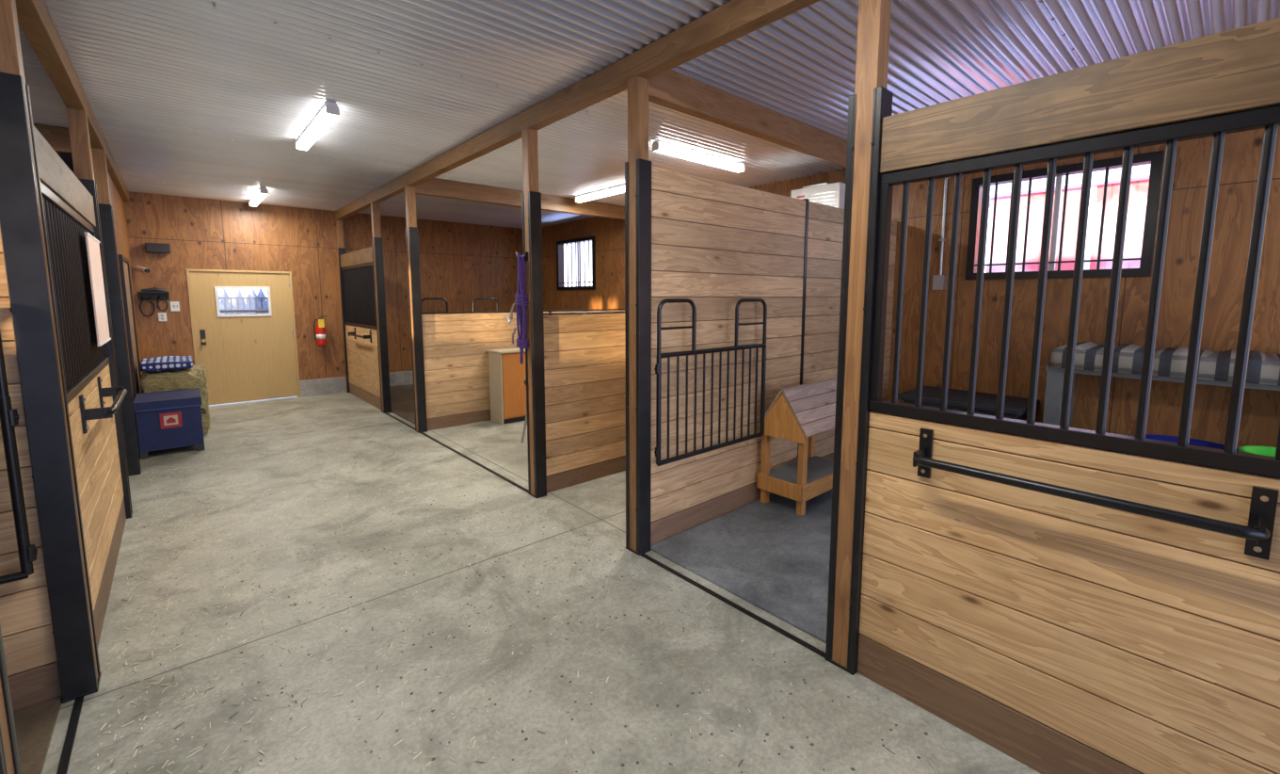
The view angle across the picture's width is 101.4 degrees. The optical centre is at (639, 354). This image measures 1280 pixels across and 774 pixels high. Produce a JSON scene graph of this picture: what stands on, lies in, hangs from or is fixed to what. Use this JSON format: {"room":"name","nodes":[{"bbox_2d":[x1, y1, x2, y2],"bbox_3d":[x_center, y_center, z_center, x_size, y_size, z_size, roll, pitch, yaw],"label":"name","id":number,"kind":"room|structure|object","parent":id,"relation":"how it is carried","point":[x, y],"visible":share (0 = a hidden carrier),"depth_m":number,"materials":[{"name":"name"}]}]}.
{"room":"farm building","nodes":[
{"label":"farm building","id":0,"kind":"room"},
{"bbox_2d":[107,172,141,445],"bbox_3d":[-5.939,-0.481,6.040,0.050,2.920,3.360,-6,8,-41],"label":"wall","id":1,"kind":"structure","parent":0,"point":[117,202],"depth_m":6.19,"materials":[{"name":"brown wood"}]},
{"bbox_2d":[118,254,141,427],"bbox_3d":[-5.962,-0.083,6.171,0.030,2.100,1.100,-6,8,-41],"label":"door","id":2,"kind":"structure","parent":1,"relation":"in","point":[124,268],"depth_m":6.06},
{"bbox_2d":[134,265,149,272],"bbox_3d":[-6.882,-1.183,7.241,0.211,0.098,0.088,2,7,17],"label":"security camera","id":3,"kind":"object","parent":1,"relation":"attached to","point":[137,267],"visible":1,"depth_m":7.21,"materials":[{"name":"beige plastic"}]},
{"bbox_2d":[124,191,522,380],"bbox_3d":[-6.197,-0.946,8.093,10.080,2.850,0.120,-6,8,-41],"label":"wall","id":4,"kind":"structure","parent":0,"point":[460,264],"depth_m":8.66,"materials":[{"name":"brown wood"}]},
{"bbox_2d":[137,287,169,316],"bbox_3d":[-6.821,-0.744,7.367,0.321,0.408,0.169,-6,8,-41],"label":"hook rack","id":5,"kind":"object","parent":4,"relation":"attached to","point":[147,294],"visible":1,"depth_m":7.36,"materials":[{"name":"black metal"}]},
{"bbox_2d":[144,242,170,253],"bbox_3d":[-6.768,-1.498,7.359,0.260,0.130,0.128,-6,8,-41],"label":"wall speaker","id":6,"kind":"object","parent":4,"relation":"attached to","point":[154,248],"visible":1,"depth_m":7.31,"materials":[{"name":"black plastic"}]},
{"bbox_2d":[158,312,167,320],"bbox_3d":[-6.823,-0.542,7.491,0.090,0.120,0.016,-6,8,-41],"label":"power outlet","id":7,"kind":"object","parent":4,"relation":"attached to","point":[162,316],"visible":1,"depth_m":7.49,"materials":[{"name":"white plastic"}]},
{"bbox_2d":[170,301,179,311],"bbox_3d":[-6.714,-0.702,7.569,0.100,0.140,0.018,-6,8,-41],"label":"light switch","id":8,"kind":"object","parent":4,"relation":"attached to","point":[174,305],"visible":1,"depth_m":7.57,"materials":[{"name":"white plastic"}]},
{"bbox_2d":[186,269,300,405],"bbox_3d":[-6.128,-0.281,8.172,1.290,2.050,0.165,-6,8,-41],"label":"door","id":9,"kind":"structure","parent":4,"relation":"in","point":[249,357],"depth_m":8.15,"materials":[{"name":"brown wood"}]},
{"bbox_2d":[313,315,326,345],"bbox_3d":[-5.318,-0.408,8.729,0.177,0.500,0.163,1,6,11],"label":"fire extinguisher","id":10,"kind":"object","parent":4,"relation":"attached to","point":[321,340],"visible":1,"depth_m":8.68,"materials":[{"name":"red metal"}]},
{"bbox_2d":[299,370,413,397],"bbox_3d":[-6.185,0.606,8.252,10.080,0.270,0.155,-6,8,-41],"label":"baseboard","id":11,"kind":"structure","parent":4,"relation":"attached to","point":[330,385],"depth_m":8.96,"materials":[{"name":"concrete"}]},
{"bbox_2d":[41,391,1040,773],"bbox_3d":[-1.793,1.366,3.324,10.380,0.150,13.500,-6,8,-41],"label":"floor","id":12,"kind":"structure","parent":0,"point":[668,654],"depth_m":2.53,"materials":[{"name":"concrete"}]},
{"bbox_2d":[0,624,21,773],"bbox_3d":[-1.503,0.065,1.089,0.107,2.930,0.136,-6,8,-41],"label":"post","id":13,"kind":"object","parent":12,"relation":"on","point":[9,758],"visible":1,"depth_m":1.23,"materials":[{"name":"brown wood"}]},
{"bbox_2d":[0,232,62,711],"bbox_3d":[-3.838,0.335,0.791,3.833,2.460,0.054,-6,8,-41],"label":"stall partition","id":14,"kind":"object","parent":12,"relation":"on","point":[25,618],"visible":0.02,"depth_m":2.07,"materials":[{"name":"brown wood"}]},
{"bbox_2d":[0,331,37,584],"bbox_3d":[-2.780,0.371,1.606,1.164,1.070,0.032,-6,8,-41],"label":"gate","id":15,"kind":"object","parent":14,"relation":"attached to","point":[9,417],"depth_m":1.98,"materials":[{"name":"black metal"}]},
{"bbox_2d":[13,695,62,773],"bbox_3d":[-2.304,1.741,-0.797,3.820,0.015,4.570,-6,8,-41],"label":"bedding","id":16,"kind":"object","parent":12,"relation":"on","point":[35,724],"visible":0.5,"depth_m":1.98,"materials":[{"name":"brown wood"}]},
{"bbox_2d":[0,0,101,703],"bbox_3d":[-2.362,-0.043,2.058,0.107,2.930,0.136,-6,8,-41],"label":"post","id":17,"kind":"object","parent":12,"relation":"on","point":[23,225],"depth_m":2.03,"materials":[{"name":"black metal"}]},
{"bbox_2d":[57,694,84,773],"bbox_3d":[-1.931,1.462,1.736,0.024,0.010,1.160,-6,8,-41],"label":"threshold strip","id":18,"kind":"object","parent":12,"relation":"on","point":[63,767],"visible":1,"depth_m":1.97,"materials":[{"name":"black metal"}]},
{"bbox_2d":[33,126,126,645],"bbox_3d":[-3.128,0.151,2.956,0.070,2.345,2.184,-6,8,-41],"label":"stall","id":19,"kind":"object","parent":12,"relation":"on","point":[69,207],"visible":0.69,"depth_m":2.79,"materials":[{"name":"brown wood"}]},
{"bbox_2d":[84,231,111,346],"bbox_3d":[-3.553,-0.423,3.441,0.014,0.690,0.700,-6,8,-41],"label":"notice board","id":20,"kind":"object","parent":19,"relation":"attached to","point":[92,244],"visible":1,"depth_m":3.36,"materials":[{"name":"white paper"}]},
{"bbox_2d":[79,376,127,433],"bbox_3d":[-3.019,0.258,2.971,0.125,0.190,0.864,-6,8,-41],"label":"bar","id":21,"kind":"object","parent":19,"relation":"attached to","point":[102,412],"visible":1,"depth_m":2.69,"materials":[{"name":"black metal"}]},
{"bbox_2d":[66,107,132,518],"bbox_3d":[-3.897,-0.235,3.787,0.107,2.930,0.136,-6,8,-41],"label":"post","id":22,"kind":"object","parent":12,"relation":"on","point":[77,119],"visible":0.34,"depth_m":3.69,"materials":[{"name":"brown wood"}]},
{"bbox_2d":[91,147,141,475],"bbox_3d":[-4.756,-0.343,4.757,0.107,2.930,0.136,-6,8,-41],"label":"post","id":23,"kind":"object","parent":12,"relation":"on","point":[99,159],"depth_m":4.71,"materials":[{"name":"black metal"}]},
{"bbox_2d":[133,387,206,459],"bbox_3d":[-5.116,0.727,5.744,0.566,0.585,0.718,-6,8,-41],"label":"trunk","id":24,"kind":"object","parent":12,"relation":"on","point":[166,419],"visible":0.97,"depth_m":5.48,"materials":[{"name":"blue plastic"}]},
{"bbox_2d":[140,363,211,433],"bbox_3d":[-5.674,0.543,6.428,0.599,0.798,1.016,-6,8,-41],"label":"hay bale","id":25,"kind":"object","parent":12,"relation":"on","point":[158,380],"visible":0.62,"depth_m":6.11,"materials":[{"name":"plant"}]},
{"bbox_2d":[139,355,192,371],"bbox_3d":[-5.701,0.097,6.322,0.473,0.108,0.765,-6,8,-41],"label":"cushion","id":26,"kind":"object","parent":25,"relation":"on","point":[170,362],"visible":1,"depth_m":6.10,"materials":[{"name":"fabric"}]},
{"bbox_2d":[336,219,349,392],"bbox_3d":[-5.047,-0.810,8.954,0.107,2.930,0.136,-6,8,-41],"label":"post","id":27,"kind":"object","parent":12,"relation":"on","point":[341,248],"visible":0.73,"depth_m":8.85,"materials":[{"name":"brown wood"}]},
{"bbox_2d":[339,246,381,409],"bbox_3d":[-4.348,-0.432,8.201,0.070,2.345,1.974,-6,8,-41],"label":"stall","id":28,"kind":"object","parent":12,"relation":"on","point":[357,266],"visible":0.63,"depth_m":8.16,"materials":[{"name":"brown wood"}]},
{"bbox_2d":[347,327,371,342],"bbox_3d":[-4.328,-0.309,8.064,0.125,0.190,0.944,-6,8,-41],"label":"bar","id":29,"kind":"object","parent":28,"relation":"attached to","point":[353,333],"visible":1,"depth_m":7.77,"materials":[{"name":"black metal"}]},
{"bbox_2d":[370,202,391,413],"bbox_3d":[-3.651,-0.635,7.381,0.107,2.930,0.136,-6,8,-41],"label":"post","id":30,"kind":"object","parent":12,"relation":"on","point":[376,240],"visible":1,"depth_m":7.34,"materials":[{"name":"brown wood"}]},
{"bbox_2d":[384,412,415,430],"bbox_3d":[-3.198,0.877,6.988,0.024,0.010,1.296,-6,8,-41],"label":"threshold strip","id":31,"kind":"object","parent":12,"relation":"on","point":[397,419],"visible":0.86,"depth_m":6.94,"materials":[{"name":"black metal"}]},
{"bbox_2d":[389,384,415,424],"bbox_3d":[-2.518,0.646,9.021,3.555,0.020,3.546,-6,8,-41],"label":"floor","id":32,"kind":"structure","parent":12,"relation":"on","point":[402,398],"depth_m":8.20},
{"bbox_2d":[404,185,427,432],"bbox_3d":[-2.702,-0.516,6.310,0.107,2.930,0.136,-6,8,-41],"label":"post","id":33,"kind":"object","parent":12,"relation":"on","point":[411,230],"depth_m":6.27,"materials":[{"name":"black metal"}]},
{"bbox_2d":[419,432,528,492],"bbox_3d":[-1.801,1.053,5.414,0.024,0.010,2.648,-6,8,-41],"label":"threshold strip","id":34,"kind":"object","parent":12,"relation":"on","point":[423,433],"visible":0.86,"depth_m":5.15,"materials":[{"name":"black metal"}]},
{"bbox_2d":[486,347,526,425],"bbox_3d":[-1.546,0.386,7.132,0.930,0.955,0.386,-6,8,-41],"label":"base cabinet","id":35,"kind":"object","parent":12,"relation":"on","point":[507,376],"visible":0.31,"depth_m":6.83,"materials":[{"name":"brown wood"}]},
{"bbox_2d":[421,308,624,430],"bbox_3d":[-1.324,0.083,7.600,3.568,1.455,0.054,-6,8,-41],"label":"stall partition","id":36,"kind":"object","parent":12,"relation":"on","point":[456,344],"visible":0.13,"depth_m":6.72,"materials":[{"name":"brown wood"}]},
{"bbox_2d":[421,297,498,313],"bbox_3d":[-2.306,-0.207,6.796,1.064,1.070,0.032,-6,8,-41],"label":"gate","id":37,"kind":"object","parent":36,"relation":"attached to","point":[446,303],"depth_m":6.85,"materials":[{"name":"black metal"}]},
{"bbox_2d":[521,379,527,442],"bbox_3d":[-1.122,0.631,5.916,0.366,0.743,0.366,-6,8,-41],"label":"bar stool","id":38,"kind":"object","parent":12,"relation":"on","point":[525,420],"visible":0.13,"depth_m":5.94,"materials":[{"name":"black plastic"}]},
{"bbox_2d":[90,396,966,773],"bbox_3d":[-2.772,1.144,4.610,2.470,0.005,9.763,-6,8,-41],"label":"straw","id":39,"kind":"object","parent":12,"relation":"on","point":[562,676],"visible":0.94,"depth_m":2.43,"materials":[{"name":"beige plant"}]},
{"bbox_2d":[521,128,547,497],"bbox_3d":[-0.858,-0.285,4.232,0.107,2.930,0.136,-6,8,-41],"label":"post","id":40,"kind":"object","parent":12,"relation":"on","point":[531,197],"depth_m":4.18,"materials":[{"name":"black metal"}]},
{"bbox_2d":[543,311,625,492],"bbox_3d":[0.520,0.284,5.518,3.568,1.515,0.054,-6,8,-41],"label":"stall partition","id":41,"kind":"object","parent":12,"relation":"on","point":[584,354],"visible":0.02,"depth_m":4.61,"materials":[{"name":"brown wood"}]},
{"bbox_2d":[506,251,528,364],"bbox_3d":[-0.978,-0.376,4.217,0.119,0.891,0.214,-6,8,-41],"label":"ropes","id":42,"kind":"object","parent":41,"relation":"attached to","point":[521,298],"visible":1,"depth_m":4.17,"materials":[{"name":"purple fabric"}]},
{"bbox_2d":[624,75,651,555],"bbox_3d":[-0.012,-0.179,3.278,0.107,2.930,0.136,-6,8,-41],"label":"post","id":43,"kind":"object","parent":12,"relation":"on","point":[638,166],"depth_m":3.24,"materials":[{"name":"black metal"}]},
{"bbox_2d":[640,552,825,656],"bbox_3d":[0.436,1.333,2.891,0.024,0.010,1.281,-6,8,-41],"label":"threshold strip","id":44,"kind":"object","parent":12,"relation":"on","point":[808,646],"visible":0.86,"depth_m":2.78,"materials":[{"name":"black metal"}]},
{"bbox_2d":[650,166,896,544],"bbox_3d":[1.366,-0.080,4.512,3.568,2.460,0.054,-6,8,-41],"label":"stall partition","id":45,"kind":"object","parent":12,"relation":"on","point":[715,245],"visible":0.53,"depth_m":3.88,"materials":[{"name":"brown wood"}]},
{"bbox_2d":[654,298,767,465],"bbox_3d":[0.533,0.141,3.670,1.164,1.070,0.032,-6,8,-41],"label":"gate","id":46,"kind":"object","parent":45,"relation":"attached to","point":[658,366],"depth_m":3.62,"materials":[{"name":"black metal"}]},
{"bbox_2d":[756,378,836,515],"bbox_3d":[1.366,0.699,4.254,0.780,0.945,0.439,-6,8,-41],"label":"rack","id":47,"kind":"object","parent":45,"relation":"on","point":[797,413],"visible":0.78,"depth_m":4.05,"materials":[{"name":"brown wood"}]},
{"bbox_2d":[1130,433,1238,451],"bbox_3d":[3.539,0.924,3.443,0.550,0.678,0.550,-6,8,-41],"label":"tub","id":48,"kind":"object","parent":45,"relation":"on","point":[1174,439],"visible":0.15,"depth_m":3.55,"materials":[{"name":"blue plastic"}]},
{"bbox_2d":[824,0,893,674],"bbox_3d":[0.927,-0.061,2.219,0.107,2.930,0.136,-6,8,-41],"label":"post","id":49,"kind":"object","parent":12,"relation":"on","point":[872,102],"depth_m":2.18,"materials":[{"name":"brown wood"}]},
{"bbox_2d":[898,385,1039,420],"bbox_3d":[3.017,0.740,4.871,0.659,0.728,0.970,-6,8,-41],"label":"storage tote","id":50,"kind":"object","parent":12,"relation":"on","point":[1015,407],"visible":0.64,"depth_m":4.66,"materials":[{"name":"black plastic"}]},
{"bbox_2d":[857,17,1279,773],"bbox_3d":[2.084,0.375,0.950,0.070,2.345,3.358,-6,8,-41],"label":"stall","id":51,"kind":"object","parent":12,"relation":"on","point":[1061,634],"visible":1,"depth_m":1.68,"materials":[{"name":"brown wood"}]},
{"bbox_2d":[912,427,1279,559],"bbox_3d":[1.339,0.417,1.677,0.125,0.190,0.884,-6,8,-41],"label":"bar","id":52,"kind":"object","parent":51,"relation":"attached to","point":[1258,532],"visible":1,"depth_m":1.48,"materials":[{"name":"black metal"}]},
{"bbox_2d":[1042,365,1279,447],"bbox_3d":[4.019,0.679,3.788,0.570,1.088,1.720,-6,8,-41],"label":"storage shelf","id":53,"kind":"object","parent":12,"relation":"on","point":[1260,410],"visible":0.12,"depth_m":4.05,"materials":[{"name":"grey paint"}]},
{"bbox_2d":[1048,341,1279,385],"bbox_3d":[3.982,0.050,3.699,0.659,0.180,1.640,-6,8,-41],"label":"blanket","id":54,"kind":"object","parent":53,"relation":"on","point":[1262,368],"visible":0.79,"depth_m":3.63,"materials":[{"name":"fabric"}]},
{"bbox_2d":[1238,445,1276,456],"bbox_3d":[3.384,0.864,2.776,0.340,0.944,0.340,-6,8,-41],"label":"bucket","id":55,"kind":"object","parent":12,"relation":"on","point":[1270,451],"visible":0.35,"depth_m":2.88,"materials":[{"name":"green plastic"}]},
{"bbox_2d":[17,0,1279,228],"bbox_3d":[-1.783,-1.816,2.958,10.320,0.124,13.470,-6,8,-41],"label":"ceiling","id":56,"kind":"structure","parent":0,"point":[202,99],"depth_m":3.38,"materials":[{"name":"metal"}]},
{"bbox_2d":[32,123,71,154],"bbox_3d":[-6.230,-1.694,3.299,3.839,0.198,0.080,-6,8,-41],"label":"cross beam","id":57,"kind":"structure","parent":56,"relation":"attached to","point":[57,137],"depth_m":4.41,"materials":[{"name":"brown wood"}]},
{"bbox_2d":[15,0,129,202],"bbox_3d":[-2.649,-1.604,2.213,0.090,0.138,13.230,-6,8,-41],"label":"ceiling beam","id":58,"kind":"structure","parent":56,"relation":"attached to","point":[35,20],"depth_m":2.97,"materials":[{"name":"brown wood"}]},
{"bbox_2d":[249,186,268,206],"bbox_3d":[-5.317,-2.195,7.300,0.090,0.087,1.280,-6,8,-41],"label":"fluorescent light","id":59,"kind":"object","parent":56,"relation":"attached to","point":[262,192],"visible":1,"depth_m":7.09,"materials":[{"name":"white plastic"}]},
{"bbox_2d":[295,101,339,150],"bbox_3d":[-2.678,-1.864,4.325,0.090,0.087,1.280,-6,8,-41],"label":"fluorescent light","id":60,"kind":"object","parent":56,"relation":"attached to","point":[328,114],"visible":1,"depth_m":4.16,"materials":[{"name":"white plastic"}]},
{"bbox_2d":[415,177,624,220],"bbox_3d":[-1.359,-2.149,7.387,3.574,0.198,0.090,-6,8,-41],"label":"cross beam","id":61,"kind":"structure","parent":56,"relation":"attached to","point":[435,187],"depth_m":6.96,"materials":[{"name":"brown wood"}]},
{"bbox_2d":[335,0,820,220],"bbox_3d":[-0.717,-1.792,3.906,0.090,0.138,13.230,-6,8,-41],"label":"ceiling beam","id":62,"kind":"structure","parent":56,"relation":"attached to","point":[733,20],"depth_m":3.22,"materials":[{"name":"brown wood"}]},
{"bbox_2d":[575,183,624,202],"bbox_3d":[-0.469,-2.161,6.989,0.090,0.087,1.280,-6,8,-41],"label":"fluorescent light","id":63,"kind":"object","parent":56,"relation":"attached to","point":[617,189],"visible":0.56,"depth_m":7.01,"materials":[{"name":"white plastic"}]},
{"bbox_2d":[652,140,744,172],"bbox_3d":[0.617,-1.964,5.224,1.280,0.087,0.090,-6,8,-41],"label":"fluorescent light","id":64,"kind":"object","parent":56,"relation":"attached to","point":[658,146],"visible":1,"depth_m":5.13,"materials":[{"name":"white plastic"}]},
{"bbox_2d":[648,69,847,166],"bbox_3d":[1.331,-1.812,4.355,3.574,0.198,0.090,-6,8,-41],"label":"cross beam","id":65,"kind":"structure","parent":56,"relation":"attached to","point":[672,89],"depth_m":3.77,"materials":[{"name":"brown wood"}]},
{"bbox_2d":[650,488,831,643],"bbox_3d":[2.950,1.336,2.857,3.555,0.012,4.737,-6,8,-41],"label":"floor","id":66,"kind":"structure","parent":0,"point":[774,558],"depth_m":3.34,"materials":[{"name":"grey rubber"}]},
{"bbox_2d":[541,126,1279,422],"bbox_3d":[2.090,-0.627,6.446,0.140,3.120,13.350,-6,8,-41],"label":"wall","id":67,"kind":"structure","parent":0,"point":[1241,156],"depth_m":4.59,"materials":[{"name":"brown wood"}]},
{"bbox_2d":[556,235,595,289],"bbox_3d":[-1.200,-1.729,10.024,0.130,0.960,1.260,-6,8,-41],"label":"window","id":68,"kind":"structure","parent":67,"relation":"in","point":[560,271],"depth_m":10.02,"materials":[{"name":"black metal"}]},
{"bbox_2d":[791,181,845,208],"bbox_3d":[2.072,-1.725,6.005,0.306,0.400,0.600,-6,8,-41],"label":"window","id":69,"kind":"structure","parent":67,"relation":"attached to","point":[833,195],"depth_m":5.80,"materials":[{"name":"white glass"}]},
{"bbox_2d":[932,176,950,289],"bbox_3d":[2.997,-1.316,5.181,0.060,1.330,0.100,-6,8,-41],"label":"conduit","id":70,"kind":"object","parent":67,"relation":"attached to","point":[939,280],"visible":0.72,"depth_m":5.20,"materials":[{"name":"grey metal"}]},
{"bbox_2d":[965,150,1164,279],"bbox_3d":[3.624,-1.149,4.583,0.130,0.950,1.290,-6,8,-41],"label":"window","id":71,"kind":"structure","parent":67,"relation":"in","point":[1155,159],"depth_m":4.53,"materials":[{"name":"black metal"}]},
{"label":"outside","id":72,"kind":"structure","parent":0,"visible":0},
{"bbox_3d":[0.000,1.963,0.218,120.000,0.250,120.000,-6,8,-41],"label":"snowy ground","id":73,"kind":"structure","parent":72,"visible":0},
{"bbox_2d":[218,288,268,314],"bbox_3d":[-33.475,-4.076,40.907,72.913,2.754,11.625,-6,8,-41],"label":"tree line","id":74,"kind":"object","parent":73,"relation":"on","point":[224,293],"visible":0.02,"depth_m":41.85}
]}

